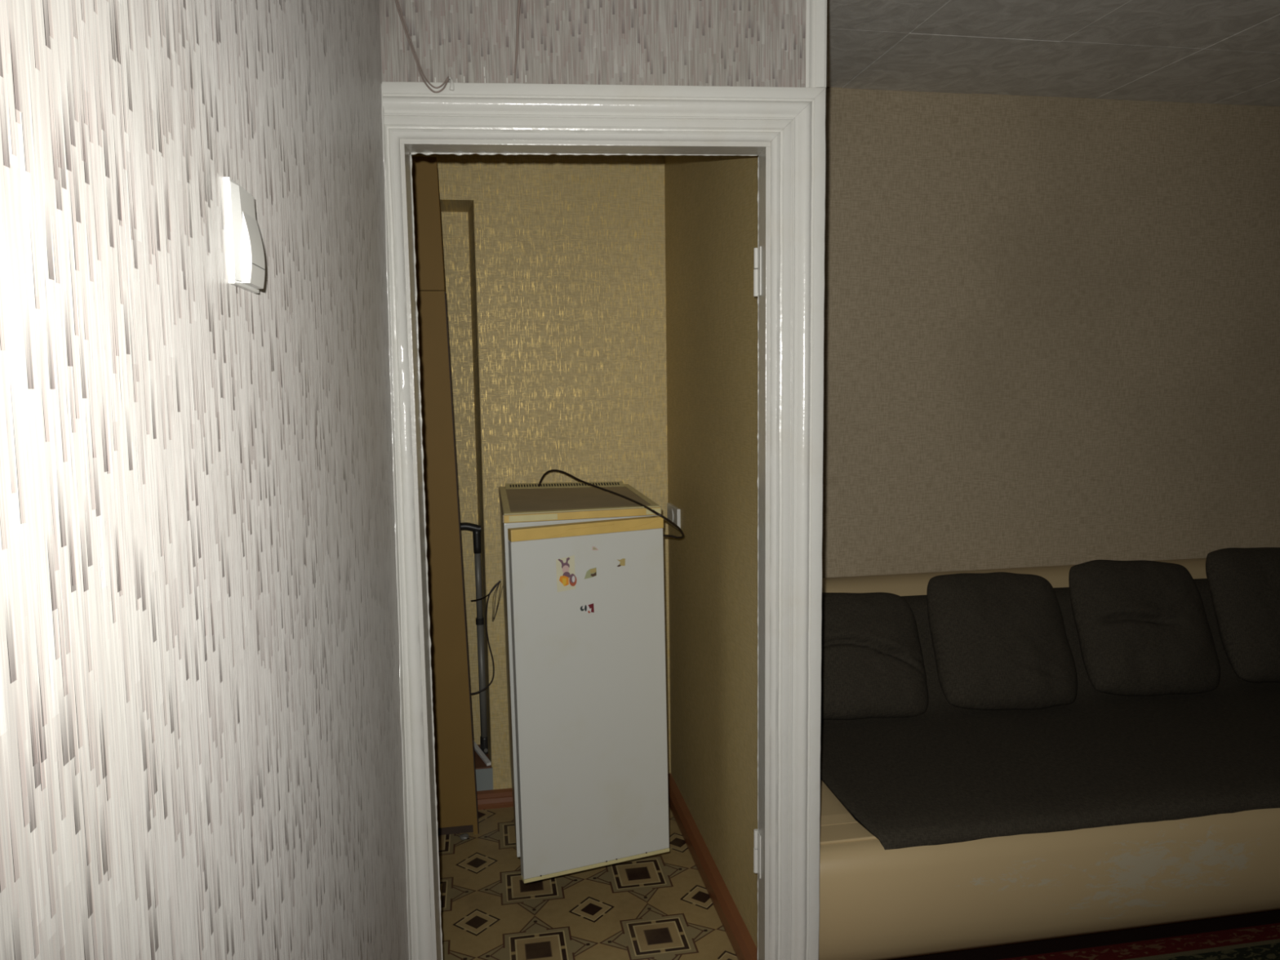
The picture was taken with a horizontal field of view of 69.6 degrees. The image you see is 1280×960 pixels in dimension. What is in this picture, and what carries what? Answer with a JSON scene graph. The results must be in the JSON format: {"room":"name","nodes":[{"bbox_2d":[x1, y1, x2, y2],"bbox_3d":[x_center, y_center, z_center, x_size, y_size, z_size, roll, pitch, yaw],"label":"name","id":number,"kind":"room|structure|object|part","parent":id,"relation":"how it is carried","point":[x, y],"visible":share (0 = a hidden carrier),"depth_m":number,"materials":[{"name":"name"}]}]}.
{"room":"living room","nodes":[
{"label":"living room","id":0,"kind":"room"},
{"bbox_2d":[0,0,408,959],"bbox_3d":[-0.249,0.230,0.184,0.104,2.550,3.598,-2,6,-10],"label":"wall","id":1,"kind":"structure","parent":0,"point":[201,754],"depth_m":0.58,"materials":[{"name":"paper"}]},
{"bbox_2d":[222,177,265,293],"bbox_3d":[-0.303,-0.186,0.709,0.013,0.076,0.078,-2,6,-10],"label":"light switch","id":2,"kind":"object","parent":1,"relation":"attached to","point":[245,250],"visible":1,"depth_m":0.69,"materials":[{"name":"white plastic"}]},
{"bbox_3d":[-0.303,-0.186,0.708,0.004,0.070,0.074,-2,6,-10],"label":"frame","id":3,"kind":"part","parent":2,"relation":"part of","materials":[{"name":"white plastic"}]},
{"bbox_2d":[438,805,737,959],"bbox_3d":[-0.516,1.243,2.818,1.460,0.030,1.457,-2,6,-10],"label":"floor","id":4,"kind":"structure","parent":0,"point":[659,906],"depth_m":2.66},
{"bbox_2d":[417,290,479,835],"bbox_3d":[-0.872,0.300,3.044,0.610,1.806,0.170,-2,6,-10],"label":"tall cabinet","id":5,"kind":"object","parent":4,"relation":"on","point":[455,762],"visible":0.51,"depth_m":3.00,"materials":[{"name":"brown wood"}]},
{"bbox_2d":[459,833,469,840],"bbox_3d":[-0.587,1.190,3.071,0.032,0.018,0.032,-2,6,-10],"label":"scrap","id":6,"kind":"object","parent":4,"relation":"on","point":[463,837],"visible":1,"depth_m":3.06,"materials":[{"name":"grey metal"}]},
{"bbox_2d":[498,481,669,883],"bbox_3d":[-0.191,0.628,2.884,0.455,1.170,0.796,-2,6,-10],"label":"refrigerator","id":7,"kind":"object","parent":4,"relation":"on","point":[583,563],"visible":0.98,"depth_m":2.54,"materials":[{"name":"metal"}]},
{"bbox_3d":[-0.211,0.064,2.878,0.449,0.023,0.681,-2,6,-10],"label":"panel","id":8,"kind":"part","parent":7,"relation":"part of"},
{"bbox_3d":[-0.142,0.131,2.500,0.439,0.035,0.033,-3,7,-23],"label":"handle trim","id":9,"kind":"part","parent":7,"relation":"part of","materials":[{"name":"plastic"}]},
{"bbox_3d":[-0.121,1.085,2.607,0.438,0.016,0.031,-3,7,-23],"label":"trim","id":10,"kind":"part","parent":7,"relation":"part of","materials":[{"name":"plastic"}]},
{"bbox_2d":[537,469,684,538],"bbox_3d":[-0.062,0.077,2.882,0.207,0.196,0.676,-5,8,-35],"label":"power cord","id":11,"kind":"object","parent":7,"relation":"attached to","point":[551,470],"visible":0.98,"depth_m":2.80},
{"bbox_3d":[0.038,0.089,2.614,0.044,0.017,0.001,-2,6,-15],"label":"plate","id":12,"kind":"part","parent":7,"relation":"part of","materials":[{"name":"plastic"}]},
{"bbox_2d":[378,0,805,87],"bbox_3d":[-0.366,0.032,2.003,1.535,2.550,0.070,-1,6,-5],"label":"wall","id":13,"kind":"structure","parent":0,"point":[655,42],"depth_m":1.89,"materials":[{"name":"paper"}]},
{"bbox_2d":[395,0,453,93],"bbox_3d":[-0.445,-0.954,1.841,0.134,0.352,0.027,-1,6,-6],"label":"cord","id":14,"kind":"object","parent":13,"relation":"attached to","point":[451,85],"visible":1,"depth_m":1.85,"materials":[{"name":"grey plastic"}]},
{"bbox_2d":[514,0,520,82],"bbox_3d":[-0.249,-1.019,1.860,0.023,0.412,0.007,-2,6,-10],"label":"cord","id":15,"kind":"object","parent":13,"relation":"attached to","point":[518,1],"visible":1,"depth_m":1.87,"materials":[{"name":"white plastic"}]},
{"bbox_2d":[381,66,826,959],"bbox_3d":[-0.067,0.222,2.040,0.934,2.158,0.134,-2,6,-7],"label":"door frame","id":16,"kind":"structure","parent":13,"relation":"in","point":[784,126],"depth_m":1.98,"materials":[{"name":"white paint"}]},
{"bbox_3d":[-0.500,0.292,1.976,0.049,2.043,0.015,-1,6,-5],"label":"casing","id":17,"kind":"part","parent":16,"relation":"part of","materials":[{"name":"white paint"}]},
{"bbox_3d":[-0.065,-0.758,1.897,0.911,0.108,0.021,-1,6,-5],"label":"casing","id":18,"kind":"part","parent":16,"relation":"part of","materials":[{"name":"white paint"}]},
{"bbox_3d":[0.346,0.234,2.040,0.117,2.122,0.021,-1,6,-5],"label":"casing","id":19,"kind":"part","parent":16,"relation":"part of","materials":[{"name":"white paint"}]},
{"bbox_2d":[805,0,826,87],"bbox_3d":[0.366,-1.036,1.910,0.043,0.426,0.012,-1,6,-5],"label":"trim","id":20,"kind":"structure","parent":13,"relation":"attached to","point":[815,10],"depth_m":1.92,"materials":[{"name":"white paint"}]},
{"bbox_2d":[664,155,758,948],"bbox_3d":[0.243,-0.054,2.715,0.084,2.550,1.207,-2,6,-10],"label":"wall","id":21,"kind":"structure","parent":0,"point":[711,202],"depth_m":2.65,"materials":[{"name":"yellow paper"}]},
{"bbox_2d":[666,502,680,529],"bbox_3d":[0.116,0.125,3.199,0.014,0.070,0.170,-2,6,-10],"label":"wall socket","id":22,"kind":"object","parent":21,"relation":"attached to","point":[673,513],"visible":0.77,"depth_m":3.17,"materials":[{"name":"white plastic"}]},
{"bbox_2d":[667,773,757,959],"bbox_3d":[0.200,1.185,2.844,0.037,0.060,1.195,-2,6,-10],"label":"baseboard","id":23,"kind":"structure","parent":21,"relation":"attached to","point":[742,943],"depth_m":2.72,"materials":[{"name":"orange paint"}]},
{"bbox_2d":[409,87,1279,791],"bbox_3d":[1.153,-0.162,3.592,5.100,2.550,0.220,-2,6,-10],"label":"wall","id":24,"kind":"structure","parent":0,"point":[1051,325],"depth_m":3.45,"materials":[{"name":"beige paper"}]},
{"bbox_2d":[412,156,445,291],"bbox_3d":[-0.916,-0.802,2.918,0.571,0.408,0.171,-2,6,-10],"label":"upper cabinet","id":25,"kind":"object","parent":24,"relation":"attached to","point":[429,264],"visible":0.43,"depth_m":2.88,"materials":[{"name":"brown wood"}]},
{"bbox_3d":[-0.651,-0.809,2.972,0.027,0.404,0.154,-2,6,-10],"label":"door panel","id":26,"kind":"part","parent":25,"relation":"part of","materials":[{"name":"brown wood"}]},
{"bbox_2d":[460,522,488,754],"bbox_3d":[-0.619,0.586,3.381,0.142,0.873,0.042,-2,6,-10],"label":"cane","id":27,"kind":"object","parent":24,"relation":"in","point":[476,529],"visible":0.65,"depth_m":3.37,"materials":[{"name":"grey metal"}]},
{"bbox_3d":[-0.623,0.210,3.333,0.142,0.114,0.029,-2,6,-10],"label":"handle","id":28,"kind":"part","parent":27,"relation":"part of","materials":[{"name":"black plastic"}]},
{"bbox_2d":[473,740,490,765],"bbox_3d":[-0.595,1.007,3.409,0.017,0.031,0.200,-4,7,-30],"label":"white slat","id":29,"kind":"object","parent":24,"relation":"on","point":[477,748],"visible":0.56,"depth_m":3.38,"materials":[{"name":"plastic"}]},
{"bbox_2d":[474,744,491,768],"bbox_3d":[-0.949,1.037,3.351,0.802,0.004,0.216,-2,6,-10],"label":"shelf","id":30,"kind":"object","parent":24,"relation":"attached to","point":[479,764],"depth_m":3.35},
{"bbox_2d":[470,579,502,694],"bbox_3d":[-0.545,0.551,3.272,0.133,0.412,0.093,0,6,5],"label":"cord","id":31,"kind":"object","parent":24,"relation":"hanging from","point":[500,581],"visible":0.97,"depth_m":3.24,"materials":[{"name":"black rubber"}]},
{"bbox_2d":[476,787,513,809],"bbox_3d":[-0.614,1.150,3.291,1.413,0.055,0.036,-2,6,-10],"label":"baseboard","id":32,"kind":"structure","parent":24,"relation":"attached to","point":[503,797],"depth_m":3.30,"materials":[{"name":"orange paint"}]},
{"bbox_2d":[826,0,1279,106],"bbox_3d":[1.565,-1.198,1.064,5.280,0.071,5.197,-2,6,-10],"label":"ceiling","id":33,"kind":"structure","parent":0,"point":[1204,51],"depth_m":2.89,"materials":[{"name":"tile"}]},
{"bbox_3d":[1.900,1.376,1.311,4.700,0.028,5.027,-2,6,-10],"label":"floor","id":34,"kind":"structure","parent":0,"visible":0},
{"bbox_2d":[818,557,1279,959],"bbox_3d":[1.885,0.767,3.058,3.198,0.800,1.249,-2,6,-10],"label":"sofa","id":35,"kind":"object","parent":34,"relation":"on","point":[876,903],"visible":0.23,"depth_m":2.31,"materials":[{"name":"beige leather"}]},
{"bbox_3d":[1.910,0.932,2.927,3.184,0.300,0.639,-2,6,-10],"label":"seat","id":36,"kind":"part","parent":35,"relation":"part of","materials":[{"name":"beige leather"}]},
{"bbox_3d":[1.812,0.696,3.443,3.186,0.740,0.454,-2,6,-10],"label":"backrest","id":37,"kind":"part","parent":35,"relation":"part of","materials":[{"name":"beige leather"}]},
{"bbox_2d":[820,578,1279,849],"bbox_3d":[1.952,0.616,2.944,2.995,0.386,0.978,-2,6,-10],"label":"cover","id":38,"kind":"object","parent":35,"relation":"on","point":[947,773],"visible":0.46,"depth_m":2.65,"materials":[{"name":"brown fabric"}]},
{"bbox_2d":[820,592,928,719],"bbox_3d":[0.684,0.569,2.999,0.509,0.376,0.267,-2,6,-10],"label":"sofa cushion","id":39,"kind":"object","parent":38,"relation":"on","point":[873,665],"visible":0.58,"depth_m":2.95,"materials":[{"name":"black fabric"}]},
{"bbox_2d":[926,572,1077,710],"bbox_3d":[1.204,0.535,3.067,0.489,0.417,0.274,-2,6,-10],"label":"sofa cushion","id":40,"kind":"object","parent":38,"relation":"on","point":[1000,642],"visible":1,"depth_m":3.01,"materials":[{"name":"black fabric"}]},
{"bbox_2d":[1068,560,1220,696],"bbox_3d":[1.738,0.505,3.174,0.504,0.435,0.267,-2,6,-10],"label":"sofa cushion","id":41,"kind":"object","parent":38,"relation":"on","point":[1143,628],"visible":1,"depth_m":3.11,"materials":[{"name":"black fabric"}]},
{"bbox_2d":[1205,547,1279,682],"bbox_3d":[2.293,0.478,3.279,0.534,0.452,0.280,-2,6,-10],"label":"sofa cushion","id":42,"kind":"object","parent":38,"relation":"on","point":[1244,583],"visible":1,"depth_m":3.22,"materials":[{"name":"black fabric"}]},
{"bbox_2d":[890,910,1279,959],"bbox_3d":[2.236,1.341,1.417,3.200,0.010,2.525,-2,6,-10],"label":"rug","id":43,"kind":"object","parent":34,"relation":"on","point":[1255,935],"visible":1,"depth_m":2.44,"materials":[{"name":"red carpet"}]}
]}

